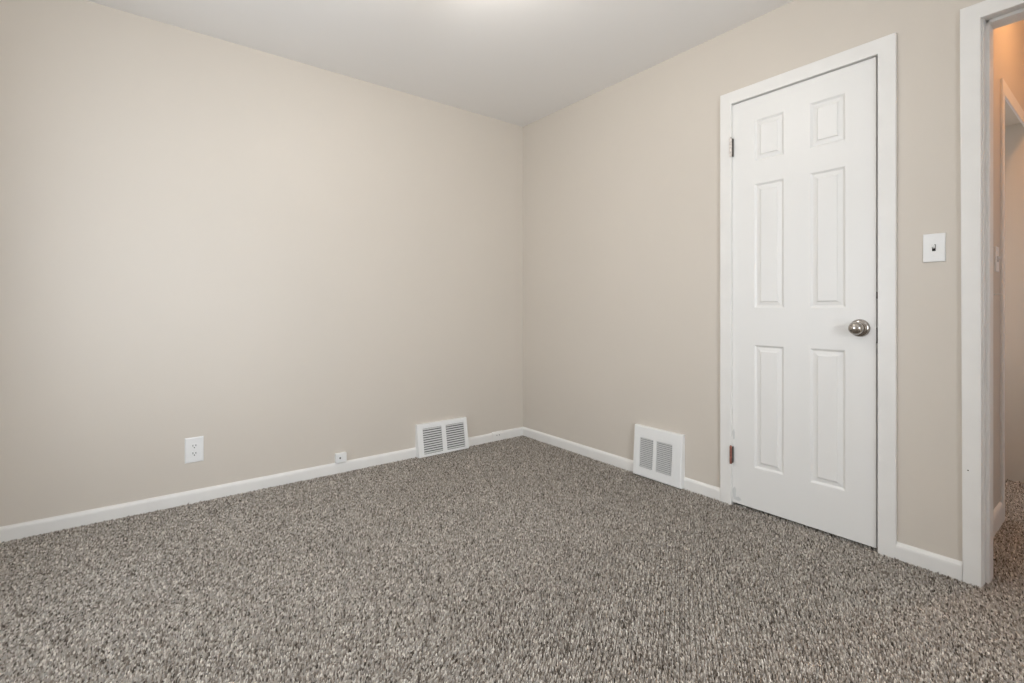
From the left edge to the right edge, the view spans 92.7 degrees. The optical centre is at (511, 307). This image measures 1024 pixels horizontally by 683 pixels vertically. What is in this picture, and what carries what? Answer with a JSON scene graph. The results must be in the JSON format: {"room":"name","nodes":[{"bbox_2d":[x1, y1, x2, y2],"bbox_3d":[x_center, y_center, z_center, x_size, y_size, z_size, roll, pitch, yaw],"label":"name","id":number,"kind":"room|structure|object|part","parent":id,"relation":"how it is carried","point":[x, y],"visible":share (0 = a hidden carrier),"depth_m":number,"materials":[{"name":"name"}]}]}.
{"room":"empty bedroom","nodes":[
{"label":"empty bedroom","id":0,"kind":"room"},
{"bbox_2d":[0,0,522,526],"bbox_3d":[-1.159,-0.199,2.925,3.290,2.420,0.120,0,0,-38],"label":"wall","id":1,"kind":"structure","parent":0,"point":[284,264],"depth_m":2.58,"materials":[{"name":"beige paint"}]},
{"bbox_2d":[185,436,203,463],"bbox_3d":[-1.619,0.725,2.489,0.081,0.127,0.009,0,0,-38],"label":"wall outlet","id":2,"kind":"object","parent":1,"relation":"attached to","point":[194,446],"visible":1,"depth_m":2.49,"materials":[{"name":"white plastic"}]},
{"bbox_2d":[190,451,197,455],"bbox_3d":[-1.617,0.744,2.487,0.034,0.025,0.002,0,0,-38],"label":"receptacle","id":3,"kind":"object","parent":2,"relation":"attached to","point":[192,453],"depth_m":2.48,"materials":[{"name":"grey plastic"}]},
{"bbox_2d":[190,443,197,448],"bbox_3d":[-1.617,0.706,2.487,0.034,0.025,0.002,0,0,-38],"label":"receptacle","id":4,"kind":"object","parent":2,"relation":"attached to","point":[192,445],"depth_m":2.49,"materials":[{"name":"grey plastic"}]},
{"bbox_2d":[0,427,522,542],"bbox_3d":[-1.118,0.966,2.871,3.050,0.081,0.015,0,0,-38],"label":"baseboard","id":5,"kind":"structure","parent":1,"relation":"attached to","point":[19,531],"depth_m":2.51,"materials":[{"name":"white paint"}]},
{"bbox_2d":[335,452,346,462],"bbox_3d":[-1.029,0.900,2.934,0.065,0.054,0.024,0,0,-38],"label":"phone jack","id":6,"kind":"object","parent":1,"relation":"attached to","point":[339,457],"visible":1,"depth_m":2.92,"materials":[{"name":"white plastic"}]},
{"bbox_2d":[415,417,468,457],"bbox_3d":[-0.472,0.884,3.343,0.387,0.211,0.056,0,0,-38],"label":"air vent","id":7,"kind":"object","parent":1,"relation":"in","point":[443,436],"visible":1,"depth_m":3.33,"materials":[{"name":"white metal"}]},
{"bbox_2d":[87,0,793,126],"bbox_3d":[0.135,-1.459,1.145,3.170,0.100,4.520,0,0,-38],"label":"ceiling","id":8,"kind":"structure","parent":0,"point":[517,62],"depth_m":2.54,"materials":[{"name":"white paint"}]},
{"bbox_2d":[0,435,1023,682],"bbox_3d":[0.850,1.037,1.619,4.880,0.108,4.640,0,0,-38],"label":"floor","id":9,"kind":"structure","parent":0,"point":[522,559],"depth_m":1.72,"materials":[{"name":"carpet"}]},
{"bbox_2d":[523,0,984,560],"bbox_3d":[1.476,-0.374,2.101,0.120,2.770,4.400,0,0,-38],"label":"wall","id":10,"kind":"structure","parent":0,"point":[621,182],"depth_m":2.68,"materials":[{"name":"beige paint"}]},
{"bbox_2d":[633,424,684,488],"bbox_3d":[0.835,0.844,2.800,0.042,0.290,0.326,0,0,-38],"label":"air vent","id":11,"kind":"object","parent":10,"relation":"in","point":[664,449],"visible":1,"depth_m":2.78,"materials":[{"name":"white metal"}]},
{"bbox_2d":[523,427,962,580],"bbox_3d":[0.860,0.967,2.791,0.014,0.079,2.556,0,0,-38],"label":"baseboard","id":12,"kind":"structure","parent":10,"relation":"attached to","point":[947,566],"depth_m":2.57,"materials":[{"name":"white paint"}]},
{"bbox_2d":[729,57,877,547],"bbox_3d":[1.286,-0.021,2.221,0.104,2.003,0.612,0,0,-38],"label":"door","id":13,"kind":"structure","parent":10,"relation":"in","point":[804,450],"depth_m":2.19,"materials":[{"name":"white paint"}]},
{"bbox_3d":[1.418,0.085,2.010,0.056,0.054,0.054,0,0,-38],"label":"knob","id":14,"kind":"part","parent":13,"relation":"part of","materials":[{"name":"silver metal"}]},
{"bbox_3d":[1.497,0.114,2.000,0.029,0.065,0.003,0,0,-38],"label":"latch plate","id":15,"kind":"part","parent":13,"relation":"part of","materials":[{"name":"grey metal"}]},
{"bbox_2d":[720,32,896,558],"bbox_3d":[1.345,-0.040,2.258,0.136,2.093,0.732,0,0,-38],"label":"door frame","id":16,"kind":"structure","parent":10,"relation":"attached to","point":[884,48],"depth_m":1.97,"materials":[{"name":"white paint"}]},
{"bbox_3d":[1.092,-0.040,2.488,0.016,2.093,0.058,0,0,-38],"label":"casing leg","id":17,"kind":"part","parent":16,"relation":"part of","materials":[{"name":"white paint"}]},
{"bbox_3d":[1.502,-0.040,1.955,0.016,2.093,0.060,0,0,-38],"label":"casing leg","id":18,"kind":"part","parent":16,"relation":"part of","materials":[{"name":"white paint"}]},
{"bbox_2d":[923,233,945,262],"bbox_3d":[1.589,-0.226,1.841,0.017,0.107,0.066,0,0,-38],"label":"light switch","id":19,"kind":"object","parent":10,"relation":"attached to","point":[934,245],"visible":1,"depth_m":1.84,"materials":[{"name":"white plastic"}]},
{"bbox_2d":[960,0,1023,587],"bbox_3d":[1.951,-0.039,1.470,0.139,2.091,0.880,0,0,-38],"label":"door frame","id":20,"kind":"structure","parent":10,"relation":"attached to","point":[978,21],"depth_m":1.75,"materials":[{"name":"white paint"}]},
{"bbox_3d":[1.653,-0.039,1.758,0.017,2.091,0.058,0,0,-38],"label":"casing leg","id":21,"kind":"part","parent":20,"relation":"part of","materials":[{"name":"white paint"}]},
{"bbox_2d":[993,20,1023,509],"bbox_3d":[2.288,-0.374,2.348,1.470,2.770,0.100,0,0,-38],"label":"wall","id":22,"kind":"structure","parent":0,"point":[1008,40],"depth_m":2.26,"materials":[{"name":"beige paint"}]},
{"bbox_2d":[995,246,1000,271],"bbox_3d":[2.193,-0.219,2.201,0.070,0.112,0.017,0,0,-38],"label":"light switch","id":23,"kind":"object","parent":22,"relation":"attached to","point":[997,257],"visible":1,"depth_m":2.20,"materials":[{"name":"white plastic"}]},
{"bbox_3d":[2.190,-0.219,2.205,0.070,0.112,0.006,0,0,-38],"label":"wall plate","id":24,"kind":"part","parent":23,"relation":"part of","materials":[{"name":"white plastic"}]},
{"bbox_2d":[993,502,1004,537],"bbox_3d":[2.020,0.953,2.071,0.706,0.107,0.012,0,0,-38],"label":"baseboard","id":25,"kind":"structure","parent":22,"relation":"attached to","point":[999,511],"depth_m":2.19,"materials":[{"name":"white paint"}]},
{"bbox_2d":[1000,78,1023,503],"bbox_3d":[2.586,-0.032,2.507,0.805,2.063,0.010,0,0,-38],"label":"door frame","id":26,"kind":"structure","parent":22,"relation":"attached to","point":[1006,94],"depth_m":2.26,"materials":[{"name":"white paint"}]},
{"bbox_3d":[2.288,0.000,2.278,0.055,1.998,0.010,0,0,-38],"label":"casing leg","id":27,"kind":"part","parent":26,"relation":"part of","materials":[{"name":"white paint"}]},
{"bbox_2d":[1005,123,1023,482],"bbox_3d":[3.284,-0.374,2.357,0.120,2.770,2.600,0,0,-38],"label":"wall","id":28,"kind":"structure","parent":0,"point":[1014,134],"depth_m":2.79,"materials":[{"name":"beige paint"}]}
]}

